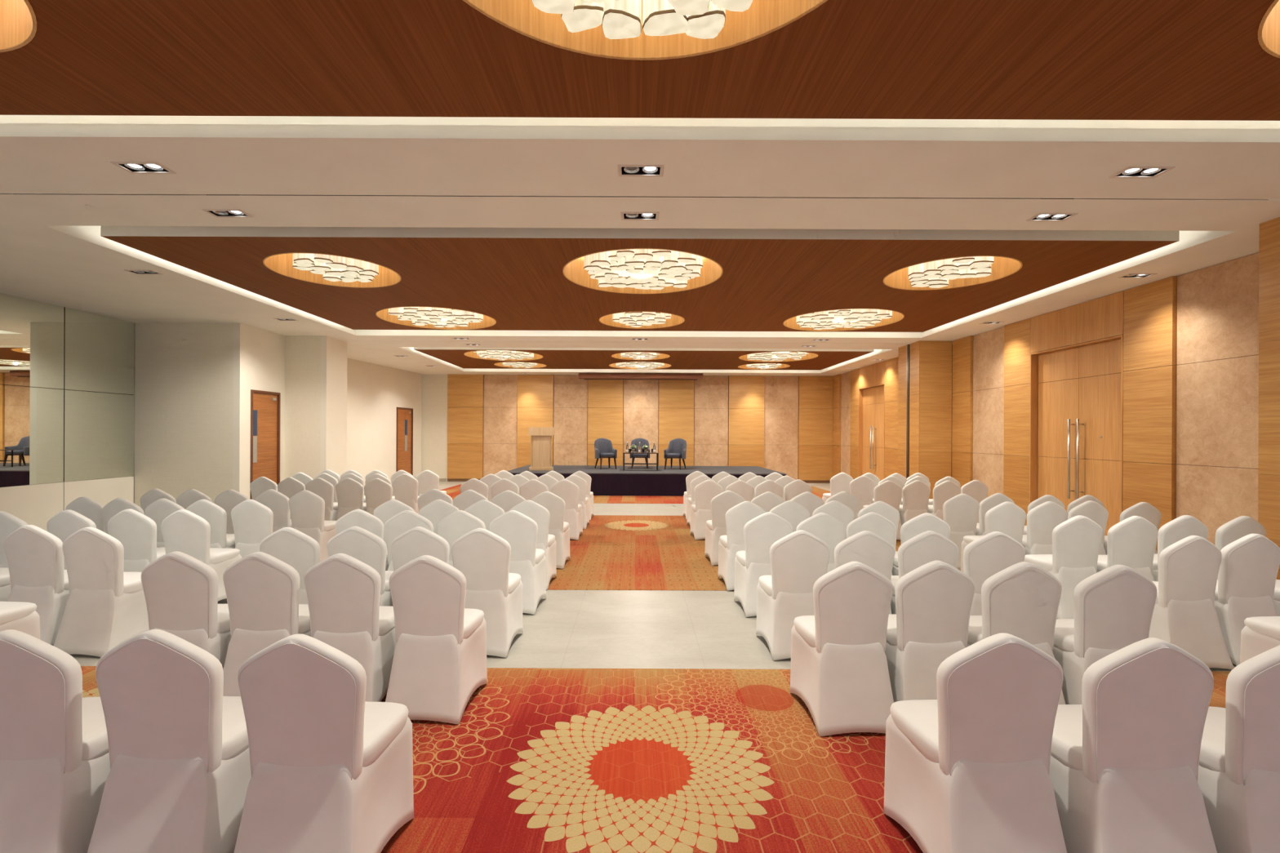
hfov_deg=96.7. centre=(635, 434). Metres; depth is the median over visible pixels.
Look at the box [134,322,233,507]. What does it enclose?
wall
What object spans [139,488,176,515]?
banquet chair
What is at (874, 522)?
banquet chair
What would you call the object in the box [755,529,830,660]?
banquet chair
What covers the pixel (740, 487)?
banquet chair
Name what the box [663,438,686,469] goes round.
armchair
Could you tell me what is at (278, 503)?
banquet chair
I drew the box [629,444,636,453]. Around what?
flower arrangement
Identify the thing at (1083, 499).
banquet chair
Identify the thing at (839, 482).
banquet chair
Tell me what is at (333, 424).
wall
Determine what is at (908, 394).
trim
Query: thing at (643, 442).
armchair
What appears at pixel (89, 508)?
banquet chair
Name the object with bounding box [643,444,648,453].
flower arrangement
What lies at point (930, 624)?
banquet chair
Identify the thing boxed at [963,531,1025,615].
banquet chair
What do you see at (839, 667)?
banquet chair
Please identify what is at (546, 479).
banquet chair
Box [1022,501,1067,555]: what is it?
banquet chair
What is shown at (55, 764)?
banquet chair
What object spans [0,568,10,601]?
banquet chair
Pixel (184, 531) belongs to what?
banquet chair
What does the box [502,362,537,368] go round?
chandelier
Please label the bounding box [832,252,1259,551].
wall
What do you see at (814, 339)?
ceiling spotlight
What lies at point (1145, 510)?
banquet chair
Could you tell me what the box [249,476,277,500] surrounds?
banquet chair
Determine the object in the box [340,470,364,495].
banquet chair
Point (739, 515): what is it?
banquet chair
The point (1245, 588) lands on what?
banquet chair
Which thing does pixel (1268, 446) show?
wall
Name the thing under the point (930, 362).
wall
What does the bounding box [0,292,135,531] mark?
mirror
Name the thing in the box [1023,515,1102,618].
banquet chair
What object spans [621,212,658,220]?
ceiling spotlight
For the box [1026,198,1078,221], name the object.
ceiling spotlight
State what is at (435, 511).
banquet chair
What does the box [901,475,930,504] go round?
banquet chair
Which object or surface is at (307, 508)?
banquet chair
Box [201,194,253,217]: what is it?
ceiling spotlight
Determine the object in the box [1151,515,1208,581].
banquet chair
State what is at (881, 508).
banquet chair
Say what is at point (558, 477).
banquet chair
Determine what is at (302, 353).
wall
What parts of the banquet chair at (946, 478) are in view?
seat, backrest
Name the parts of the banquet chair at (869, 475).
backrest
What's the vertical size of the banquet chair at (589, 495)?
0.920 m
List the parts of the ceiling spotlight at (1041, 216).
trim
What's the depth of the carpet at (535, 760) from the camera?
2.73 m
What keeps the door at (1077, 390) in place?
in the wall at (1191, 340)
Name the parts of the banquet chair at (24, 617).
seat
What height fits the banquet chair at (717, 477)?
0.920 m
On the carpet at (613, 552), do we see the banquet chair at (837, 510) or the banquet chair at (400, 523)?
the banquet chair at (837, 510)
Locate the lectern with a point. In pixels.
(541, 437)
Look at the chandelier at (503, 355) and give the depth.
14.54 m
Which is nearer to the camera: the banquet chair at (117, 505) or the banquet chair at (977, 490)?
the banquet chair at (117, 505)
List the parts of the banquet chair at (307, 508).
backrest, seat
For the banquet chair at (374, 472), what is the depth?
10.69 m
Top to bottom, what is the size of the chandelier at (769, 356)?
0.500 m
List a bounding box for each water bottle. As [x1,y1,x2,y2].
[626,441,628,453]
[638,441,640,453]
[653,441,655,453]
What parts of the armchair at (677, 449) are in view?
seat, backrest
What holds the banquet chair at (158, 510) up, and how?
on the carpet at (613, 552)
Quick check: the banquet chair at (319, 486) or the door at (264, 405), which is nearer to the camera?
the banquet chair at (319, 486)
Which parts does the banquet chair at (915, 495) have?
seat, backrest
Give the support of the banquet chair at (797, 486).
on the carpet at (613, 552)
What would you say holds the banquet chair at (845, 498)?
on the carpet at (613, 552)
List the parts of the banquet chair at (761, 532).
seat, backrest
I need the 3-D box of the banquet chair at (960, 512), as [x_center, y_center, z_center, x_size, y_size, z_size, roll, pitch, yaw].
[3.914,1.173,7.013,0.454,0.920,0.536,0,0,-3]
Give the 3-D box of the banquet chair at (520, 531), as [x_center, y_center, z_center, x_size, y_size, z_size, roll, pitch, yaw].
[-1.107,1.150,5.344,0.454,0.920,0.537,0,0,2]
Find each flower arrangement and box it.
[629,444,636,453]
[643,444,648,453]
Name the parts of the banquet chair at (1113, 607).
seat, backrest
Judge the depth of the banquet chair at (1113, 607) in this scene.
3.09 m
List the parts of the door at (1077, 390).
handle, handle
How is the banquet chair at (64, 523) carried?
on the floor
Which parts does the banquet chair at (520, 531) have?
backrest, seat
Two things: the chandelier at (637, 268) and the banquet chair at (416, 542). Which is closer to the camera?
the banquet chair at (416, 542)
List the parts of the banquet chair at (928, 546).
seat, backrest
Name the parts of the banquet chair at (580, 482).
backrest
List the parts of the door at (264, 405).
vision panel, push plate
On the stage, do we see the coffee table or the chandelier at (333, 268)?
the coffee table
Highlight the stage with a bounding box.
[506,465,786,496]
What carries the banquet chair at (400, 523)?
on the floor
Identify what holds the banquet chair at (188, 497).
on the carpet at (613, 552)
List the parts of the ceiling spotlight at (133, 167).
bulb, bulb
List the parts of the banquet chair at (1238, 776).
seat, backrest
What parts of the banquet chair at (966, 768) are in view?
seat, backrest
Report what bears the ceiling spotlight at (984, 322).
attached to the ceiling
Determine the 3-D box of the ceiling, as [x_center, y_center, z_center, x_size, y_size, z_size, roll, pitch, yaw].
[-1.140,-2.285,8.100,16.100,0.600,22.400,0,0,0]
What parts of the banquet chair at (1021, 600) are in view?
seat, backrest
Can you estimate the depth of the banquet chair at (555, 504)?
6.87 m
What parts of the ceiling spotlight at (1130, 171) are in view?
bulb, bulb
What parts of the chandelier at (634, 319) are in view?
lamp shade, lamp shade, lamp shade, lamp shade, lamp shade, lamp shade, lamp shade, lamp shade, lamp shade, lamp shade, lamp shade, lamp shade, lamp shade, lamp shade, lamp shade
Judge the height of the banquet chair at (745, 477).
0.920 m
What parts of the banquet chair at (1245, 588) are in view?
seat, backrest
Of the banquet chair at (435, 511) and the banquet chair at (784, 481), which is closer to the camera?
the banquet chair at (435, 511)
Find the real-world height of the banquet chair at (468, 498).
0.920 m
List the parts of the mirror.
mirror pane, panel, mirror pane, mirror pane, mirror pane, panel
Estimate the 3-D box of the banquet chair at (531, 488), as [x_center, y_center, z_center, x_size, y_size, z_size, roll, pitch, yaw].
[-1.557,1.148,8.894,0.454,0.920,0.536,0,0,2]
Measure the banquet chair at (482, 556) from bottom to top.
0.920 m
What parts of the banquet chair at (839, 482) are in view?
seat, backrest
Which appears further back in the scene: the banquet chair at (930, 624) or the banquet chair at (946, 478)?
the banquet chair at (946, 478)
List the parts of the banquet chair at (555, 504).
backrest, seat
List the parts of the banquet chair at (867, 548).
backrest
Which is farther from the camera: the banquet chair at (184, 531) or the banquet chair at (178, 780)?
the banquet chair at (184, 531)
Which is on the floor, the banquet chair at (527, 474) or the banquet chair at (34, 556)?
the banquet chair at (34, 556)
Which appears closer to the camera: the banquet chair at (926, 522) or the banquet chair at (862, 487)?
the banquet chair at (926, 522)
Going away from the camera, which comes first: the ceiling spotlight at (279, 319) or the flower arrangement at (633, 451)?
the ceiling spotlight at (279, 319)
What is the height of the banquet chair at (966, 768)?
0.920 m
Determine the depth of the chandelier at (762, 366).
16.69 m
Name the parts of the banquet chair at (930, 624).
seat, backrest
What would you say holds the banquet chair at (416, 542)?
on the floor
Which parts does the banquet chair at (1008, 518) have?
seat, backrest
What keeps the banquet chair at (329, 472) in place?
on the floor
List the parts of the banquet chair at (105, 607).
backrest, seat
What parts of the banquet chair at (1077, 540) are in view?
seat, backrest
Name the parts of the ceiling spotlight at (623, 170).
bulb, bulb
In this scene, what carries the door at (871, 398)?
in the wall at (1191, 340)
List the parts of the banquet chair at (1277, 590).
seat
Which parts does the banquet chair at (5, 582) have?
seat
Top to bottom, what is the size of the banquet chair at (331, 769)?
0.920 m
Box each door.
[249,389,280,499]
[395,407,413,475]
[857,383,884,480]
[1029,334,1127,535]
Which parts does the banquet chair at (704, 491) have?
seat, backrest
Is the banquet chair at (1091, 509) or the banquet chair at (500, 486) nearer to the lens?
the banquet chair at (1091, 509)
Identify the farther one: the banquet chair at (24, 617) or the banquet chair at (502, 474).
the banquet chair at (502, 474)
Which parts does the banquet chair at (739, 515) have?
seat, backrest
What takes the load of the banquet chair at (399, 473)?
on the carpet at (613, 552)
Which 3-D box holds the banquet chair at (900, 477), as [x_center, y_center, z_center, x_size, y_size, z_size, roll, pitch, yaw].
[4.786,1.177,10.663,0.454,0.920,0.537,0,0,-3]
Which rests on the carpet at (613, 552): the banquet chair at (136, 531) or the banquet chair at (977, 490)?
the banquet chair at (977, 490)
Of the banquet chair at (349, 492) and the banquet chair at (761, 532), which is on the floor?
the banquet chair at (761, 532)
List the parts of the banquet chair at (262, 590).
backrest, seat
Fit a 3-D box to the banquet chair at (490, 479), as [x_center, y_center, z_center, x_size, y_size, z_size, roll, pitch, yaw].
[-2.490,1.144,9.994,0.454,0.920,0.537,0,0,1]
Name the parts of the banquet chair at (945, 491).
seat, backrest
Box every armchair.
[594,438,617,469]
[629,438,650,469]
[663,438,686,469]
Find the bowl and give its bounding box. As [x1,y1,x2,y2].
[631,448,636,453]
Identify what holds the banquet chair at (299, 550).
on the floor
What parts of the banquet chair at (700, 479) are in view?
backrest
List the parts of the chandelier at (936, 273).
lamp shade, lamp shade, lamp shade, lamp shade, lamp shade, lamp shade, lamp shade, lamp shade, lamp shade, lamp shade, lamp shade, lamp shade, lamp shade, lamp shade, lamp shade, lamp shade, lamp shade, lamp shade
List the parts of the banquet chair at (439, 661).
backrest, seat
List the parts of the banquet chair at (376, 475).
backrest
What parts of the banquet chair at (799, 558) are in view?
seat, backrest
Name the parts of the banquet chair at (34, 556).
backrest, seat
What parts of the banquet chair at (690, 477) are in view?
backrest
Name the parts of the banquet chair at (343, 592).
backrest, seat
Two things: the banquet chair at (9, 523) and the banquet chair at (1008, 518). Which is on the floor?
the banquet chair at (9, 523)
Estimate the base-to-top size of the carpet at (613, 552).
0.008 m
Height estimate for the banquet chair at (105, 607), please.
0.920 m
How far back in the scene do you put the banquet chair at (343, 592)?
3.29 m
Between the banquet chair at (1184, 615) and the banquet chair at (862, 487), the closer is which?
the banquet chair at (1184, 615)
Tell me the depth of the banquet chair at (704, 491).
8.76 m
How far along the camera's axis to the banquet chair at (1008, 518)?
6.01 m
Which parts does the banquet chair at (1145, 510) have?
seat, backrest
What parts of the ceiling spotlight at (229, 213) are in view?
trim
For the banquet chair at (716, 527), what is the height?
0.920 m
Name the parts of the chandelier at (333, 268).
lamp shade, lamp shade, lamp shade, lamp shade, lamp shade, lamp shade, lamp shade, lamp shade, lamp shade, lamp shade, lamp shade, lamp shade, lamp shade, lamp shade, lamp shade, lamp shade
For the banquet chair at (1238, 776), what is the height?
0.920 m
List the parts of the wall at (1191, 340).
wood panel, stone panel, wood panel, wood panel, wood panel, wood panel, stone panel, wood panel, wood panel, wood panel, stone panel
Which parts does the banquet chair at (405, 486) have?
backrest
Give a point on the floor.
(567, 628)
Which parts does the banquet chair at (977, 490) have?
backrest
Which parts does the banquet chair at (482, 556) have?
backrest, seat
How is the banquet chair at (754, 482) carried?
on the carpet at (613, 552)
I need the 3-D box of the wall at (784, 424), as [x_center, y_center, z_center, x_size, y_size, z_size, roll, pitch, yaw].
[-0.149,-0.166,19.210,14.500,3.670,0.219,0,0,0]
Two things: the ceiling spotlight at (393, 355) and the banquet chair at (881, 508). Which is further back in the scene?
the ceiling spotlight at (393, 355)
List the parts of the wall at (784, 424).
wood panel, stone panel, wood panel, stone panel, wood panel, stone panel, wood panel, stone panel, wood panel, stone panel, wood panel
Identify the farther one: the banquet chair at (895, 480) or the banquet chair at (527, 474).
the banquet chair at (527, 474)
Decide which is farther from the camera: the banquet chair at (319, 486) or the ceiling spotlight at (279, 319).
the ceiling spotlight at (279, 319)
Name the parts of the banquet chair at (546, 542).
backrest, seat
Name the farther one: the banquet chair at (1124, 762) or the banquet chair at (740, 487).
the banquet chair at (740, 487)
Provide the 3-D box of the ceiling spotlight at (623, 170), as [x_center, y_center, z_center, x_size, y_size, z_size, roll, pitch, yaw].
[0.039,-2.047,4.270,0.340,0.146,0.180,0,0,0]
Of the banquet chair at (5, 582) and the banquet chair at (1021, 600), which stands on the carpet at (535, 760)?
the banquet chair at (1021, 600)
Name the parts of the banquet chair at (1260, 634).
seat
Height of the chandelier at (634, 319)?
0.470 m
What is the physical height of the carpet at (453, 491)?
0.008 m
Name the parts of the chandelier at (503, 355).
lamp shade, lamp shade, lamp shade, lamp shade, lamp shade, lamp shade, lamp shade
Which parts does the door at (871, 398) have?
handle, handle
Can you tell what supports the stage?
on the carpet at (453, 491)
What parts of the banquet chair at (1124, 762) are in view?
seat, backrest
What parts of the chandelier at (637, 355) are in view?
lamp shade, lamp shade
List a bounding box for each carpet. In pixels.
[80,666,1231,852]
[440,484,830,503]
[547,515,901,591]
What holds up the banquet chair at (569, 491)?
on the carpet at (613, 552)
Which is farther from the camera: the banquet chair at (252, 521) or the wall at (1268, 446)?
the banquet chair at (252, 521)
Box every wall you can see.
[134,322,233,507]
[232,323,284,498]
[284,335,320,479]
[320,335,346,476]
[346,358,422,485]
[421,374,832,481]
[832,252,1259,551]
[897,340,951,498]
[1257,217,1279,579]
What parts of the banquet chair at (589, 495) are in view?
backrest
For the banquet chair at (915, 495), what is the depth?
8.82 m
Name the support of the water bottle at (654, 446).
on the coffee table
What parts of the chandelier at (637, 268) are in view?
lamp shade, lamp shade, lamp shade, lamp shade, lamp shade, lamp shade, lamp shade, lamp shade, lamp shade, lamp shade, lamp shade, lamp shade, lamp shade, lamp shade, lamp shade, lamp shade, lamp shade, lamp shade, lamp shade, lamp shade, lamp shade, lamp shade, lamp shade, lamp shade, lamp shade, lamp shade, lamp shade, lamp shade, lamp shade, lamp shade, lamp shade, lamp shade, lamp shade, lamp shade, lamp shade, lamp shade, lamp shade, lamp shade, lamp shade, lamp shade, lamp shade, lamp shade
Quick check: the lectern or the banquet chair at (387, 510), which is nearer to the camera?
the banquet chair at (387, 510)
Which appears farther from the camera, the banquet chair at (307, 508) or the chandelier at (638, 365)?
the chandelier at (638, 365)
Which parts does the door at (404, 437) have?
vision panel, push plate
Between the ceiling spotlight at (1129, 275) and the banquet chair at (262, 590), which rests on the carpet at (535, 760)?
the banquet chair at (262, 590)
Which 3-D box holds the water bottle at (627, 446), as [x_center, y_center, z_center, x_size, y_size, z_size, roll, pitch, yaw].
[-0.232,0.370,15.980,0.076,0.304,0.074,0,0,0]
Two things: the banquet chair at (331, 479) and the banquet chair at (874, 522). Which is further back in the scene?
the banquet chair at (331, 479)
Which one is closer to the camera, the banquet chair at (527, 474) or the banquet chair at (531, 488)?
the banquet chair at (531, 488)
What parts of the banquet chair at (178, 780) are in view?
backrest, seat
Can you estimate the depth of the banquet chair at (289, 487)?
8.83 m
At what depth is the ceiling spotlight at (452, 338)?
11.92 m
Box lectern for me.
[528,426,554,471]
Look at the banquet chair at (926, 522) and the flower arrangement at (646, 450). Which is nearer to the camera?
the banquet chair at (926, 522)
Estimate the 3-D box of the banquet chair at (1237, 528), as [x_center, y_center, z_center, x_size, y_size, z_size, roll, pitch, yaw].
[5.339,1.179,5.193,0.454,0.920,0.537,0,0,-5]
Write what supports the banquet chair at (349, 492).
on the carpet at (613, 552)
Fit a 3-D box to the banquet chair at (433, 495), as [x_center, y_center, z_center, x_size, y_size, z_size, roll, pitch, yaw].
[-2.512,1.144,7.294,0.454,0.920,0.537,0,0,1]
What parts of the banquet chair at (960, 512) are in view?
backrest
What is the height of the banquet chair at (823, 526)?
0.920 m
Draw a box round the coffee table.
[622,452,658,471]
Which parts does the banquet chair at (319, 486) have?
backrest, seat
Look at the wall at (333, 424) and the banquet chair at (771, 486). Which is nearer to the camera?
the banquet chair at (771, 486)
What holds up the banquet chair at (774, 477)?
on the carpet at (613, 552)
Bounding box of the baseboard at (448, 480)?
[439,478,830,483]
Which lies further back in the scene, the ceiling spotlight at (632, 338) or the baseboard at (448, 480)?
the baseboard at (448, 480)
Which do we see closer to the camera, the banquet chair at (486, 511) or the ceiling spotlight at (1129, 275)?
the banquet chair at (486, 511)
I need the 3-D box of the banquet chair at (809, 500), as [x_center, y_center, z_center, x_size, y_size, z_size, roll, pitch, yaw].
[2.091,1.164,7.144,0.454,0.920,0.537,0,0,-2]
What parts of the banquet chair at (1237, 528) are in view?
backrest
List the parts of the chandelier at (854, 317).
lamp shade, lamp shade, lamp shade, lamp shade, lamp shade, lamp shade, lamp shade, lamp shade, lamp shade, lamp shade, lamp shade, lamp shade, lamp shade, lamp shade, lamp shade, lamp shade, lamp shade, lamp shade, lamp shade, lamp shade, lamp shade, lamp shade, lamp shade, lamp shade, lamp shade, lamp shade, lamp shade, lamp shade, lamp shade, lamp shade, lamp shade, lamp shade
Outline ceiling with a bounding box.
[0,0,1279,376]
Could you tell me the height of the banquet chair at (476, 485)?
0.920 m
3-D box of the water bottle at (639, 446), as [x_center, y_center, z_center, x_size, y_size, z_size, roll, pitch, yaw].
[0.113,0.372,15.920,0.076,0.304,0.074,0,0,0]
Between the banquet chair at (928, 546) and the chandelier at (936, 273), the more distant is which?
the chandelier at (936, 273)
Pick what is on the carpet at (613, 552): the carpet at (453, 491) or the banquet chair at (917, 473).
the banquet chair at (917, 473)
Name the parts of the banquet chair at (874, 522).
backrest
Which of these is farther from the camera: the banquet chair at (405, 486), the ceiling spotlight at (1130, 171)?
the banquet chair at (405, 486)
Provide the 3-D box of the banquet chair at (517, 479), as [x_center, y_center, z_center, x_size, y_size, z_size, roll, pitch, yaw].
[-2.011,1.146,9.914,0.454,0.920,0.536,0,0,2]
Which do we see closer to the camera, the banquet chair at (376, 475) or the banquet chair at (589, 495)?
the banquet chair at (376, 475)
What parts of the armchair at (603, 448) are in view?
leg, backrest, seat, seat rail, leg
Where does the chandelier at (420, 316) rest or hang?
hanging from the ceiling
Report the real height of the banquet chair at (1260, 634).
0.920 m
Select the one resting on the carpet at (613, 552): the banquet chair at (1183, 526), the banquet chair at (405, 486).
the banquet chair at (405, 486)
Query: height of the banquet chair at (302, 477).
0.920 m
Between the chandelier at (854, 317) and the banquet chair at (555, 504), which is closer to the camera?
the banquet chair at (555, 504)
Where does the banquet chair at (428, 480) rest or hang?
on the carpet at (613, 552)
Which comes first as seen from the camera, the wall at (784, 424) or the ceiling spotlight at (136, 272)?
the ceiling spotlight at (136, 272)
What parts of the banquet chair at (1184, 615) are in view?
seat, backrest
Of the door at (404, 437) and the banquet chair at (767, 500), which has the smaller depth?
the banquet chair at (767, 500)
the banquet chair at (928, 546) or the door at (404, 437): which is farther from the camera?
the door at (404, 437)
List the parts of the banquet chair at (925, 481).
backrest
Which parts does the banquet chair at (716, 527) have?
seat, backrest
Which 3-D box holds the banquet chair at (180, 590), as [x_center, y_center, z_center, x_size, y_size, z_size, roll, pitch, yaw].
[-2.667,1.143,3.494,0.454,0.920,0.537,0,0,2]
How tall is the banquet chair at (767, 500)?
0.920 m
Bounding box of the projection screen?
[578,373,702,380]
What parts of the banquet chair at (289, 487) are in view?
backrest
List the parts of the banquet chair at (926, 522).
seat, backrest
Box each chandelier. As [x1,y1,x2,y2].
[293,253,378,282]
[388,306,483,327]
[473,350,533,360]
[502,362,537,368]
[531,0,753,39]
[583,248,702,289]
[612,311,671,327]
[615,361,664,368]
[620,351,661,359]
[746,363,781,368]
[747,351,809,360]
[795,308,892,329]
[907,256,994,288]
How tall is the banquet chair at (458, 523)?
0.920 m
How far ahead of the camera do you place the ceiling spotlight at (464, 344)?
12.63 m
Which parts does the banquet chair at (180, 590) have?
backrest, seat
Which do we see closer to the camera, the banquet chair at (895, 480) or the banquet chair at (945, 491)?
the banquet chair at (945, 491)
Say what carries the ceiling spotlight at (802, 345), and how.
attached to the ceiling
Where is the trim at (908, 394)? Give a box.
[906,344,910,479]
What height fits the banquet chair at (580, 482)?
0.920 m
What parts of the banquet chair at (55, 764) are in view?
backrest, seat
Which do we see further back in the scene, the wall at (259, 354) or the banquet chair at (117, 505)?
the wall at (259, 354)
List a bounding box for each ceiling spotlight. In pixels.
[110,161,176,173]
[124,270,163,274]
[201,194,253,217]
[273,318,298,320]
[393,355,408,356]
[452,337,470,339]
[464,343,481,345]
[617,164,663,176]
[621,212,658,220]
[631,337,648,339]
[800,345,817,346]
[812,338,831,340]
[978,321,1004,324]
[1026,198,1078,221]
[1109,166,1175,177]
[1118,273,1157,278]
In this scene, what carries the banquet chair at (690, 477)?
on the carpet at (613, 552)
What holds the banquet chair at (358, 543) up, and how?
on the floor
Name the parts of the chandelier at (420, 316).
lamp shade, lamp shade, lamp shade, lamp shade, lamp shade, lamp shade, lamp shade, lamp shade, lamp shade, lamp shade, lamp shade, lamp shade, lamp shade, lamp shade, lamp shade, lamp shade, lamp shade, lamp shade, lamp shade, lamp shade, lamp shade, lamp shade, lamp shade, lamp shade, lamp shade, lamp shade, lamp shade, lamp shade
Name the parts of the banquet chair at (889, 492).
backrest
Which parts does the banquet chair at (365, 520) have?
backrest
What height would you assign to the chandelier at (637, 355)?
0.470 m
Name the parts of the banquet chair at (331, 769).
backrest, seat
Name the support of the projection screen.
attached to the ceiling
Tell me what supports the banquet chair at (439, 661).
on the carpet at (535, 760)
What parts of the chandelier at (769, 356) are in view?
lamp shade, lamp shade, lamp shade, lamp shade, lamp shade, lamp shade, lamp shade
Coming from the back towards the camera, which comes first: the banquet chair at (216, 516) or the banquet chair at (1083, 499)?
the banquet chair at (1083, 499)
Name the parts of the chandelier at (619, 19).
lamp shade, lamp shade, lamp shade, lamp shade, lamp shade, lamp shade, lamp shade, lamp shade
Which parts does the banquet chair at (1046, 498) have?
seat, backrest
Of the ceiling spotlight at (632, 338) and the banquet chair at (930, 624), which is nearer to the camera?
the banquet chair at (930, 624)
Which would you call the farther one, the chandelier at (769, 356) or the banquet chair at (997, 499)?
the chandelier at (769, 356)
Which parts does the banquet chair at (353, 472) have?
backrest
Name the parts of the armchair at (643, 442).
seat, backrest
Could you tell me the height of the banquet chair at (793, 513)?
0.920 m
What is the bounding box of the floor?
[70,481,1235,671]
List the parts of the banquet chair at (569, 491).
backrest, seat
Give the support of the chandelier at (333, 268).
hanging from the ceiling
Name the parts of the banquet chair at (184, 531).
backrest, seat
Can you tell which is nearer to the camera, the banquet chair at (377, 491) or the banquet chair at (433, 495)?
the banquet chair at (433, 495)
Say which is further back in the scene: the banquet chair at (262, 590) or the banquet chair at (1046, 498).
the banquet chair at (1046, 498)
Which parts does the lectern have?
panel, panel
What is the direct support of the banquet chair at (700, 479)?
on the carpet at (613, 552)
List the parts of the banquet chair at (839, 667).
seat, backrest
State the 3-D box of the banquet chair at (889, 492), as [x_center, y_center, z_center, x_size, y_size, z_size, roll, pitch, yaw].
[3.880,1.172,8.943,0.454,0.920,0.536,0,0,-4]
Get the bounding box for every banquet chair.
[0,511,27,568]
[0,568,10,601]
[0,601,39,639]
[0,629,110,852]
[3,524,69,645]
[46,509,96,569]
[53,527,148,657]
[65,496,105,532]
[87,629,251,852]
[102,497,143,534]
[107,508,165,572]
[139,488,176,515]
[141,551,231,669]
[144,498,184,547]
[160,509,241,600]
[176,488,212,509]
[186,499,235,548]
[214,488,249,533]
[222,551,311,696]
[231,499,273,558]
[233,634,413,852]
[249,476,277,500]
[254,488,292,533]
[259,527,319,604]
[277,477,305,519]
[288,489,336,561]
[290,472,313,489]
[303,553,396,702]
[305,477,337,520]
[313,472,337,502]
[317,469,340,483]
[327,526,393,606]
[335,478,366,520]
[335,509,388,570]
[338,473,365,502]
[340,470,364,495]
[364,470,388,479]
[364,473,395,499]
[364,478,392,515]
[373,499,415,546]
[384,510,433,570]
[385,555,487,724]
[390,526,449,571]
[391,470,413,496]
[392,473,419,514]
[416,470,446,496]
[417,488,453,511]
[418,499,459,534]
[436,510,485,567]
[450,528,523,657]
[453,489,488,511]
[460,478,488,499]
[464,499,505,530]
[480,473,501,502]
[488,510,546,614]
[490,478,519,498]
[490,490,525,512]
[494,470,514,479]
[507,474,529,495]
[509,500,556,590]
[519,479,548,500]
[520,471,537,479]
[530,491,570,568]
[535,474,558,492]
[545,471,564,481]
[551,479,582,540]
[564,474,589,528]
[571,471,593,519]
[683,471,707,519]
[686,475,714,528]
[690,480,722,540]
[704,490,745,565]
[711,471,730,483]
[717,475,739,492]
[717,501,766,591]
[724,480,754,502]
[733,511,792,617]
[738,471,757,482]
[746,475,767,498]
[751,491,785,512]
[754,480,782,497]
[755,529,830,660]
[764,472,783,481]
[769,500,810,532]
[774,475,795,499]
[783,479,812,501]
[790,491,824,516]
[790,561,893,736]
[795,512,845,573]
[812,500,853,539]
[822,472,853,503]
[825,491,860,519]
[834,530,895,614]
[846,511,895,575]
[849,475,875,511]
[857,501,899,551]
[862,472,879,497]
[862,480,902,540]
[872,475,903,504]
[883,633,1066,852]
[884,560,974,702]
[888,473,906,497]
[890,530,958,613]
[892,512,950,575]
[898,480,930,525]
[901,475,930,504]
[906,472,928,480]
[927,480,960,520]
[928,476,960,505]
[942,493,979,570]
[960,480,988,523]
[960,501,1026,573]
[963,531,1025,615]
[966,561,1065,704]
[975,493,1014,535]
[1022,494,1064,534]
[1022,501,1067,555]
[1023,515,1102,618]
[1048,637,1217,852]
[1052,564,1157,704]
[1066,494,1104,513]
[1067,500,1108,555]
[1096,515,1158,581]
[1103,502,1161,555]
[1149,535,1234,669]
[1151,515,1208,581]
[1197,644,1279,852]
[1213,533,1279,666]
[1214,515,1266,579]
[1240,616,1279,663]
[1273,579,1279,616]
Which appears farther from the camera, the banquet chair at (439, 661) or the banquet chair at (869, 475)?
the banquet chair at (869, 475)
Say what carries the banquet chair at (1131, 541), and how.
on the floor
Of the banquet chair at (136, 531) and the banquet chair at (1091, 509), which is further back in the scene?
the banquet chair at (1091, 509)
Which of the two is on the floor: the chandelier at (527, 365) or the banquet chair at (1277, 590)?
the banquet chair at (1277, 590)
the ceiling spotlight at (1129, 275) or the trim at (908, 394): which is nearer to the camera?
the ceiling spotlight at (1129, 275)
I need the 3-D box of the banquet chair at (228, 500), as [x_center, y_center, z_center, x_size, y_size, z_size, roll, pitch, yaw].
[-4.926,1.133,7.123,0.454,0.920,0.537,0,0,3]
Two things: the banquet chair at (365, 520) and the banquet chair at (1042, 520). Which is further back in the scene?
the banquet chair at (1042, 520)
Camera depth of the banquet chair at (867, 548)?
4.13 m
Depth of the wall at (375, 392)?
16.52 m
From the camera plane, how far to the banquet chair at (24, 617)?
3.66 m
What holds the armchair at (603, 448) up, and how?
on the stage
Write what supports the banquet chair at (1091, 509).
on the carpet at (613, 552)
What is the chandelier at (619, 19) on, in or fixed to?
hanging from the ceiling
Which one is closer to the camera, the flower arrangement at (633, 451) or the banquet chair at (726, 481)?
the banquet chair at (726, 481)
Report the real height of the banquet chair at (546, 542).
0.920 m
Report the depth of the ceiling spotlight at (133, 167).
4.28 m
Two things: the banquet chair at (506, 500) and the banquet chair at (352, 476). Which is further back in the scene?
the banquet chair at (352, 476)
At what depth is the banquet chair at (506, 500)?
6.96 m

